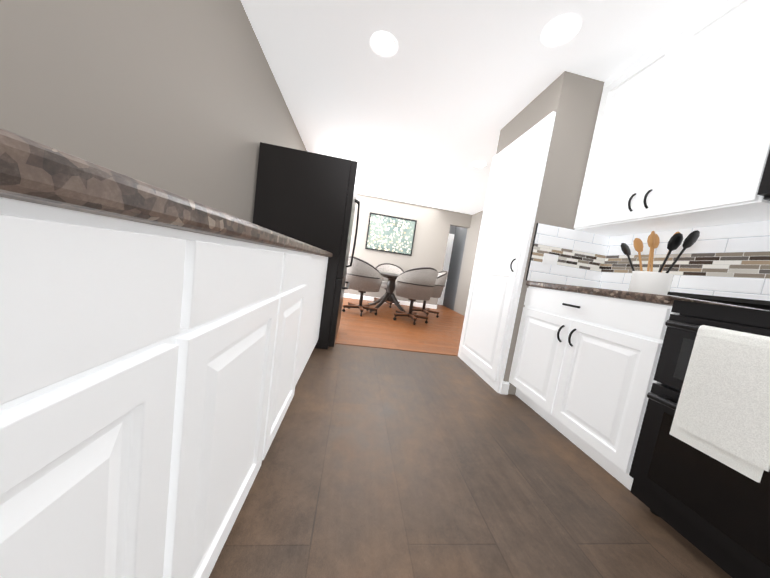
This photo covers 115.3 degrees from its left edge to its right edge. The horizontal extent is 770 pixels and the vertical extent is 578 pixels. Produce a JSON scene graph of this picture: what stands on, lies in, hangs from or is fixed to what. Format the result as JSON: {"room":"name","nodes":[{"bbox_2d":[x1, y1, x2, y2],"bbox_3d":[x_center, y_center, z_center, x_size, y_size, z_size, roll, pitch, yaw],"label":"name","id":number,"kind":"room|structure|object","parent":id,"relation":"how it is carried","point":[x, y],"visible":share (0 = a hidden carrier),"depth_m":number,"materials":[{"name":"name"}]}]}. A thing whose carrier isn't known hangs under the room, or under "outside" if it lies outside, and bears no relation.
{"room":"kitchen","nodes":[
{"label":"kitchen","id":0,"kind":"room"},
{"bbox_2d":[0,0,306,222],"bbox_3d":[-1.217,-0.723,2.163,0.120,2.410,9.750,8,5,-7],"label":"wall","id":1,"kind":"structure","parent":0,"point":[184,98],"depth_m":1.04,"materials":[{"name":"grey paint"}]},
{"bbox_2d":[344,194,471,304],"bbox_3d":[0.187,-0.861,5.873,3.569,2.410,0.120,8,5,-7],"label":"wall","id":2,"kind":"structure","parent":0,"point":[431,236],"depth_m":5.83,"materials":[{"name":"grey paint"}]},
{"bbox_2d":[344,293,436,308],"bbox_3d":[-0.207,0.251,5.880,3.050,0.104,0.014,8,5,-7],"label":"baseboard","id":3,"kind":"structure","parent":2,"relation":"attached to","point":[353,296],"depth_m":5.95,"materials":[{"name":"white wood"}]},
{"bbox_2d":[365,212,416,255],"bbox_3d":[0.144,-1.281,5.743,1.120,0.840,0.035,8,5,-7],"label":"framed art","id":4,"kind":"object","parent":2,"relation":"attached to","point":[390,234],"visible":0.96,"depth_m":5.74,"materials":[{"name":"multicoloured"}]},
{"bbox_2d":[437,225,467,309],"bbox_3d":[1.636,-0.714,6.577,0.740,2.410,0.900,8,5,-7],"label":"doorway","id":5,"kind":"structure","parent":0,"point":[459,240],"depth_m":6.56,"materials":[{"name":"grey paint"}]},
{"bbox_2d":[437,234,454,304],"bbox_3d":[1.577,-0.566,6.910,0.460,2.020,0.019,8,5,-7],"label":"hall door","id":6,"kind":"structure","parent":5,"relation":"in","point":[447,257],"depth_m":6.89,"materials":[{"name":"white wood"}]},
{"bbox_2d":[453,211,482,315],"bbox_3d":[2.186,-0.445,4.539,0.120,2.410,3.310,8,5,-7],"label":"wall","id":7,"kind":"structure","parent":0,"point":[467,264],"depth_m":5.80,"materials":[{"name":"grey paint"}]},
{"bbox_2d":[209,297,731,577],"bbox_3d":[0.599,0.758,2.478,4.160,0.056,9.870,8,5,-7],"label":"floor","id":8,"kind":"structure","parent":0,"point":[383,463],"depth_m":1.01,"materials":[{"name":"brown tile"}]},
{"bbox_2d":[0,197,195,577],"bbox_3d":[-0.659,0.327,0.112,0.712,0.874,0.460,8,5,-7],"label":"base cabinet","id":9,"kind":"object","parent":8,"relation":"on","point":[150,374],"depth_m":0.24,"materials":[{"name":"white wood"}]},
{"bbox_2d":[172,233,287,577],"bbox_3d":[-0.712,0.277,0.566,0.712,0.874,0.460,8,5,-7],"label":"base cabinet","id":10,"kind":"object","parent":8,"relation":"on","point":[238,286],"depth_m":0.52,"materials":[{"name":"white wood"}]},
{"bbox_2d":[268,250,311,449],"bbox_3d":[-0.765,0.228,1.015,0.712,0.874,0.450,8,5,-7],"label":"base cabinet","id":11,"kind":"object","parent":8,"relation":"on","point":[299,263],"depth_m":1.05,"materials":[{"name":"white wood"}]},
{"bbox_2d":[252,142,359,348],"bbox_3d":[-0.788,-0.366,2.632,0.898,1.744,0.900,8,5,-7],"label":"refrigerator","id":12,"kind":"object","parent":8,"relation":"on","point":[306,197],"visible":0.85,"depth_m":2.15,"materials":[{"name":"black metal"}]},
{"bbox_2d":[300,254,327,375],"bbox_3d":[-0.848,0.151,1.720,0.712,0.874,0.978,8,5,-7],"label":"base cabinet","id":13,"kind":"object","parent":8,"relation":"on","point":[316,287],"depth_m":1.73,"materials":[{"name":"white wood"}]},
{"bbox_2d":[0,128,332,256],"bbox_3d":[-0.666,-0.199,0.760,0.727,0.039,2.840,8,5,-7],"label":"countertop","id":14,"kind":"structure","parent":13,"relation":"on","point":[31,171],"depth_m":0.21,"materials":[{"name":"stone"}]},
{"bbox_2d":[342,256,382,315],"bbox_3d":[-0.400,-0.059,4.249,0.685,0.956,0.693,8,5,-7],"label":"dining chair","id":15,"kind":"object","parent":8,"relation":"on","point":[362,277],"visible":0.92,"depth_m":3.98,"materials":[{"name":"grey fabric"}]},
{"bbox_2d":[368,271,405,311],"bbox_3d":[0.103,0.069,4.841,1.208,0.742,1.208,8,5,-7],"label":"dining table","id":16,"kind":"object","parent":8,"relation":"on","point":[389,295],"visible":0.77,"depth_m":4.75,"materials":[{"name":"grey wood"}]},
{"bbox_2d":[374,263,403,307],"bbox_3d":[0.070,-0.106,5.503,0.696,0.956,0.678,8,5,-7],"label":"dining chair","id":17,"kind":"object","parent":8,"relation":"on","point":[389,268],"visible":0.46,"depth_m":5.67,"materials":[{"name":"grey fabric"}]},
{"bbox_2d":[393,267,437,324],"bbox_3d":[0.496,0.082,4.147,0.695,0.956,0.665,8,5,-7],"label":"dining chair","id":18,"kind":"object","parent":8,"relation":"on","point":[414,284],"visible":1,"depth_m":3.89,"materials":[{"name":"grey fabric"}]},
{"bbox_2d":[412,271,447,317],"bbox_3d":[0.864,0.063,4.930,0.675,0.956,0.696,8,5,-7],"label":"dining chair","id":19,"kind":"object","parent":8,"relation":"on","point":[439,284],"visible":0.6,"depth_m":4.71,"materials":[{"name":"grey fabric"}]},
{"bbox_2d":[509,286,679,490],"bbox_3d":[1.355,0.492,1.512,0.651,0.874,0.871,8,5,-7],"label":"base cabinet","id":20,"kind":"object","parent":8,"relation":"on","point":[583,370],"visible":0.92,"depth_m":1.29,"materials":[{"name":"white wood"}]},
{"bbox_2d":[526,281,765,310],"bbox_3d":[1.425,0.041,1.467,0.623,0.039,0.859,8,5,-7],"label":"countertop","id":21,"kind":"structure","parent":20,"relation":"on","point":[648,298],"depth_m":1.19,"materials":[{"name":"stone"}]},
{"bbox_2d":[621,230,699,295],"bbox_3d":[1.625,-0.154,1.492,0.178,0.398,0.356,8,5,-7],"label":"utensil crock","id":22,"kind":"object","parent":21,"relation":"on","point":[659,282],"visible":0.96,"depth_m":1.43,"materials":[{"name":"white ceramic"}]},
{"bbox_2d":[629,292,769,577],"bbox_3d":[1.419,0.542,0.682,0.708,0.944,0.788,8,5,-7],"label":"range oven","id":23,"kind":"object","parent":8,"relation":"on","point":[699,473],"visible":1,"depth_m":0.81,"materials":[{"name":"black metal"}]},
{"bbox_2d":[241,0,716,214],"bbox_3d":[0.953,-1.663,2.255,4.160,0.050,9.870,8,5,-7],"label":"ceiling","id":24,"kind":"structure","parent":0,"point":[441,98],"depth_m":1.89,"materials":[{"name":"white paint"}]},
{"bbox_2d":[370,31,397,56],"bbox_3d":[-0.007,-1.724,1.724,0.199,0.008,0.199,7,5,-13],"label":"recessed light","id":25,"kind":"object","parent":24,"relation":"in","point":[384,44],"depth_m":1.71,"materials":[{"name":"white plastic"}]},
{"bbox_2d":[541,14,580,46],"bbox_3d":[1.052,-1.545,1.464,0.199,0.008,0.199,13,7,43],"label":"recessed light","id":26,"kind":"object","parent":24,"relation":"in","point":[561,30],"depth_m":1.45,"materials":[{"name":"white plastic"}]},
{"bbox_2d":[496,71,603,394],"bbox_3d":[1.372,-0.354,2.260,0.650,2.410,0.780,8,5,-7],"label":"wall","id":27,"kind":"structure","parent":0,"point":[572,100],"depth_m":1.81,"materials":[{"name":"grey paint"}]},
{"bbox_2d":[458,111,555,392],"bbox_3d":[0.992,-0.267,2.225,0.082,2.134,0.776,8,5,-7],"label":"pantry cabinet","id":28,"kind":"object","parent":27,"relation":"attached to","point":[518,166],"visible":1,"depth_m":2.07,"materials":[{"name":"white wood"}]},
{"bbox_2d":[526,220,769,310],"bbox_3d":[1.604,-0.062,0.275,0.633,0.430,3.255,8,5,-7],"label":"tile backsplash","id":29,"kind":"structure","parent":27,"relation":"attached to","point":[731,260],"depth_m":1.48,"materials":[{"name":"tile"}]},
{"bbox_2d":[542,253,558,264],"bbox_3d":[1.256,-0.226,1.851,0.120,0.076,0.007,8,5,-7],"label":"electrical outlet plate","id":30,"kind":"object","parent":29,"relation":"attached to","point":[551,259],"visible":1,"depth_m":1.85,"materials":[{"name":"white plastic"}]},
{"bbox_2d":[574,0,769,235],"bbox_3d":[1.699,-0.908,1.399,0.371,1.059,0.871,8,5,-7],"label":"upper cabinet","id":31,"kind":"object","parent":27,"relation":"attached to","point":[681,138],"visible":1,"depth_m":1.26,"materials":[{"name":"white wood"}]},
{"bbox_3d":[1.942,-0.125,0.684,0.120,2.410,4.075,8,5,-7],"label":"upper cabinet","id":32,"kind":"object","parent":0,"visible":0},
{"bbox_2d":[757,150,769,200],"bbox_3d":[1.715,-0.492,0.596,0.440,0.401,0.762,8,5,-7],"label":"over-the-range microwave","id":33,"kind":"object","parent":32,"relation":"attached to","point":[764,189],"visible":1,"depth_m":0.95,"materials":[{"name":"black metal"}]}
]}

